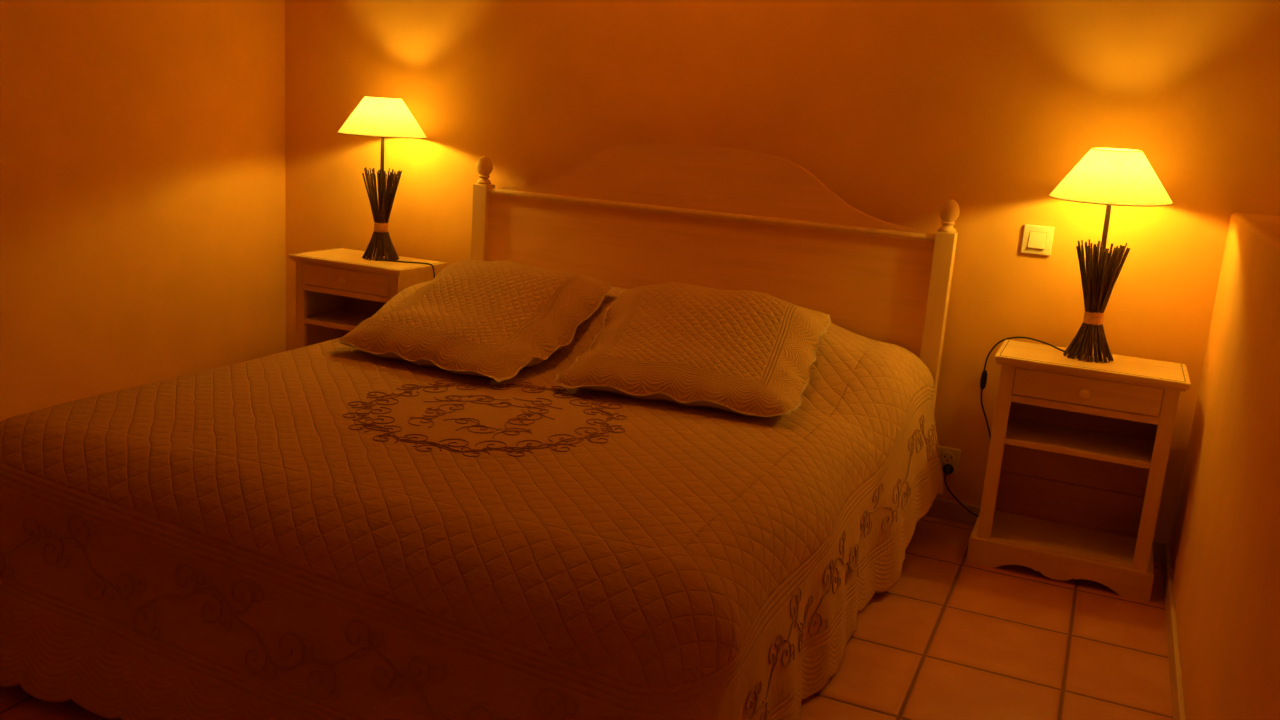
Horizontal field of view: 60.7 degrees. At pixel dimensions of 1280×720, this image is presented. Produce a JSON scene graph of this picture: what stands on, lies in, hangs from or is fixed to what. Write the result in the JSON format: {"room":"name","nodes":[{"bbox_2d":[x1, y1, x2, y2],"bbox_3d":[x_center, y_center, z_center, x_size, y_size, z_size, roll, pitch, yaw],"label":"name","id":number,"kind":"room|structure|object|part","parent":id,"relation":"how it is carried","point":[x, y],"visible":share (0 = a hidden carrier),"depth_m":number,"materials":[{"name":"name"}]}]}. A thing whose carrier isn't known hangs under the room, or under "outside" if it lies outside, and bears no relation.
{"room":"bedroom","nodes":[
{"label":"bedroom","id":0,"kind":"room"},
{"bbox_2d":[0,0,285,420],"bbox_3d":[-2.246,-0.672,2.344,0.150,2.300,4.100,9,14,22],"label":"wall","id":1,"kind":"structure","parent":0,"point":[143,204],"depth_m":3.60,"materials":[{"name":"paint"}]},
{"bbox_2d":[0,280,943,719],"bbox_3d":[-0.308,0.243,2.698,1.849,0.618,1.992,9,14,22],"label":"bedspread","id":2,"kind":"object","parent":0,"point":[326,530],"visible":0.93,"depth_m":2.02,"materials":[{"name":"fabric"}]},
{"bbox_2d":[331,260,616,381],"bbox_3d":[-0.475,-0.140,3.122,0.622,0.229,0.734,9,14,22],"label":"pillow sham","id":3,"kind":"object","parent":2,"relation":"on","point":[492,319],"visible":1,"depth_m":3.02,"materials":[{"name":"fabric"}]},
{"bbox_2d":[554,282,830,416],"bbox_3d":[0.155,-0.058,2.922,0.639,0.228,0.720,8,13,15],"label":"pillow sham","id":4,"kind":"object","parent":2,"relation":"on","point":[743,352],"visible":1,"depth_m":2.79,"materials":[{"name":"fabric"}]},
{"bbox_2d":[0,515,1172,719],"bbox_3d":[-0.603,0.790,1.887,3.935,0.120,4.400,9,14,22],"label":"floor","id":5,"kind":"structure","parent":0,"point":[953,638],"depth_m":2.54,"materials":[{"name":"tile"}]},
{"bbox_2d":[288,248,446,348],"bbox_3d":[-0.989,-0.070,3.949,0.479,0.598,0.292,9,14,22],"label":"nightstand","id":6,"kind":"object","parent":5,"relation":"on","point":[337,289],"visible":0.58,"depth_m":3.85,"materials":[{"name":"beige paint"}]},
{"bbox_3d":[-1.175,-0.100,4.048,0.016,0.562,0.242,9,14,22],"label":"panel","id":7,"kind":"part","parent":6,"relation":"part of","materials":[{"name":"white wood"}]},
{"bbox_2d":[305,309,373,330],"bbox_3d":[-0.981,-0.133,3.943,0.407,0.016,0.246,9,14,22],"label":"shelf","id":8,"kind":"object","parent":6,"relation":"attached to","point":[344,319],"depth_m":3.95,"materials":[{"name":"beige paint"}]},
{"bbox_3d":[-1.027,-0.271,3.779,0.031,0.031,0.027,9,14,22],"label":"knob","id":9,"kind":"part","parent":6,"relation":"part of","materials":[{"name":"beige paint"}]},
{"bbox_3d":[-1.020,-0.232,3.811,0.367,0.020,0.019,9,14,22],"label":"rail","id":10,"kind":"part","parent":6,"relation":"part of","materials":[{"name":"beige paint"}]},
{"bbox_3d":[-0.974,-0.298,3.895,0.362,0.074,0.237,9,14,22],"label":"drawer","id":11,"kind":"part","parent":6,"relation":"part of","materials":[{"name":"beige paint"}]},
{"bbox_3d":[-0.932,-0.118,4.066,0.409,0.495,0.010,9,14,22],"label":"panel","id":12,"kind":"part","parent":6,"relation":"part of","materials":[{"name":"white wood"}]},
{"bbox_2d":[337,96,434,277],"bbox_3d":[-0.897,-0.398,3.878,0.356,1.040,0.323,14,16,37],"label":"table lamp","id":13,"kind":"object","parent":6,"relation":"on","point":[374,116],"visible":0.97,"depth_m":3.77,"materials":[{"name":"beige fabric"}]},
{"bbox_3d":[-0.890,-0.844,3.787,0.304,0.128,0.304,14,16,37],"label":"lamp shade","id":14,"kind":"part","parent":13,"relation":"part of","materials":[{"name":"white fabric"}]},
{"bbox_3d":[-0.814,-0.113,3.908,0.253,0.484,0.081,1,13,-12],"label":"cord","id":15,"kind":"part","parent":13,"relation":"part of","materials":[{"name":"black plastic"}]},
{"bbox_3d":[-0.789,-0.036,3.886,0.016,0.562,0.242,9,14,22],"label":"panel","id":16,"kind":"part","parent":6,"relation":"part of","materials":[{"name":"white wood"}]},
{"bbox_2d":[470,144,959,523],"bbox_3d":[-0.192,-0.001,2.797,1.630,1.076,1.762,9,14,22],"label":"headboard","id":17,"kind":"object","parent":5,"relation":"on","point":[630,216],"visible":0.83,"depth_m":3.44,"materials":[{"name":"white wood"}]},
{"bbox_3d":[0.151,-0.124,3.569,1.525,0.706,0.020,9,14,22],"label":"headboard panel","id":18,"kind":"part","parent":17,"relation":"part of","materials":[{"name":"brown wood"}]},
{"bbox_3d":[0.173,-0.469,3.484,1.523,0.021,0.034,9,14,22],"label":"headboard rail","id":19,"kind":"part","parent":17,"relation":"part of","materials":[{"name":"white wood"}]},
{"bbox_2d":[966,340,1190,601],"bbox_3d":[1.204,0.291,3.032,0.479,0.598,0.292,9,14,22],"label":"nightstand","id":20,"kind":"object","parent":5,"relation":"on","point":[1109,426],"visible":0.99,"depth_m":3.01,"materials":[{"name":"beige paint"}]},
{"bbox_2d":[942,147,1173,516],"bbox_3d":[1.130,-0.024,3.039,0.524,1.122,0.320,8,13,23],"label":"table lamp","id":21,"kind":"object","parent":20,"relation":"on","point":[1110,177],"visible":0.97,"depth_m":2.88,"materials":[{"name":"brown fabric"}]},
{"bbox_2d":[980,370,986,389],"bbox_3d":[1.024,0.059,3.258,0.020,0.060,0.019,8,13,23],"label":"switch","id":22,"kind":"object","parent":21,"relation":"attached to","point":[983,380],"depth_m":3.25,"materials":[{"name":"black plastic"}]},
{"bbox_3d":[1.090,0.215,3.215,0.347,0.579,0.071,16,17,42],"label":"cord","id":23,"kind":"part","parent":21,"relation":"part of","materials":[{"name":"black plastic"}]},
{"bbox_3d":[1.248,-0.489,2.884,0.304,0.128,0.304,8,16,23],"label":"lamp shade","id":24,"kind":"part","parent":21,"relation":"part of","materials":[{"name":"white fabric"}]},
{"bbox_2d":[990,510,1136,568],"bbox_3d":[1.192,0.508,3.089,0.407,0.016,0.248,9,14,22],"label":"shelf","id":25,"kind":"object","parent":20,"relation":"attached to","point":[1027,534],"depth_m":3.06,"materials":[{"name":"beige paint"}]},
{"bbox_2d":[1004,418,1153,468],"bbox_3d":[1.212,0.228,3.026,0.407,0.016,0.246,9,14,22],"label":"shelf","id":26,"kind":"object","parent":20,"relation":"attached to","point":[1126,447],"depth_m":3.02,"materials":[{"name":"beige paint"}]},
{"bbox_3d":[1.262,0.243,3.150,0.409,0.495,0.010,9,14,22],"label":"panel","id":27,"kind":"part","parent":20,"relation":"part of","materials":[{"name":"white wood"}]},
{"bbox_3d":[1.174,0.129,2.895,0.367,0.020,0.019,9,14,22],"label":"rail","id":28,"kind":"part","parent":20,"relation":"part of","materials":[{"name":"beige paint"}]},
{"bbox_3d":[1.167,0.090,2.863,0.031,0.031,0.027,9,14,22],"label":"knob","id":29,"kind":"part","parent":20,"relation":"part of","materials":[{"name":"beige paint"}]},
{"bbox_3d":[1.220,0.063,2.978,0.362,0.074,0.237,9,14,22],"label":"drawer","id":30,"kind":"part","parent":20,"relation":"part of","materials":[{"name":"beige paint"}]},
{"bbox_2d":[285,0,1279,542],"bbox_3d":[0.339,-0.757,3.530,3.935,2.300,0.150,9,14,22],"label":"wall","id":31,"kind":"structure","parent":0,"point":[901,109],"depth_m":3.29,"materials":[{"name":"paint"}]},
{"bbox_2d":[939,446,960,475],"bbox_3d":[0.943,0.310,3.372,0.080,0.084,0.016,9,14,22],"label":"wall socket","id":32,"kind":"object","parent":31,"relation":"attached to","point":[951,456],"visible":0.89,"depth_m":3.36,"materials":[{"name":"white plastic"}]},
{"bbox_2d":[1020,224,1054,255],"bbox_3d":[1.146,-0.346,3.153,0.083,0.083,0.018,9,14,22],"label":"light switch","id":33,"kind":"object","parent":31,"relation":"attached to","point":[1036,239],"visible":1,"depth_m":3.15,"materials":[{"name":"white plastic"}]},
{"bbox_2d":[925,498,1168,562],"bbox_3d":[0.049,0.316,3.778,3.239,0.062,0.012,9,14,22],"label":"baseboard","id":34,"kind":"structure","parent":31,"relation":"attached to","point":[940,508],"depth_m":3.38,"materials":[{"name":"tile"}]},
{"bbox_2d":[1169,213,1279,719],"bbox_3d":[0.913,0.480,1.145,0.396,1.017,4.100,9,14,22],"label":"wall","id":35,"kind":"structure","parent":0,"point":[1224,543],"depth_m":2.08,"materials":[{"name":"paint"}]},
{"bbox_2d":[1162,544,1185,719],"bbox_3d":[0.692,0.915,1.322,0.012,0.062,4.088,9,14,22],"label":"baseboard","id":36,"kind":"structure","parent":35,"relation":"attached to","point":[1177,695],"depth_m":2.56,"materials":[{"name":"tile"}]}
]}

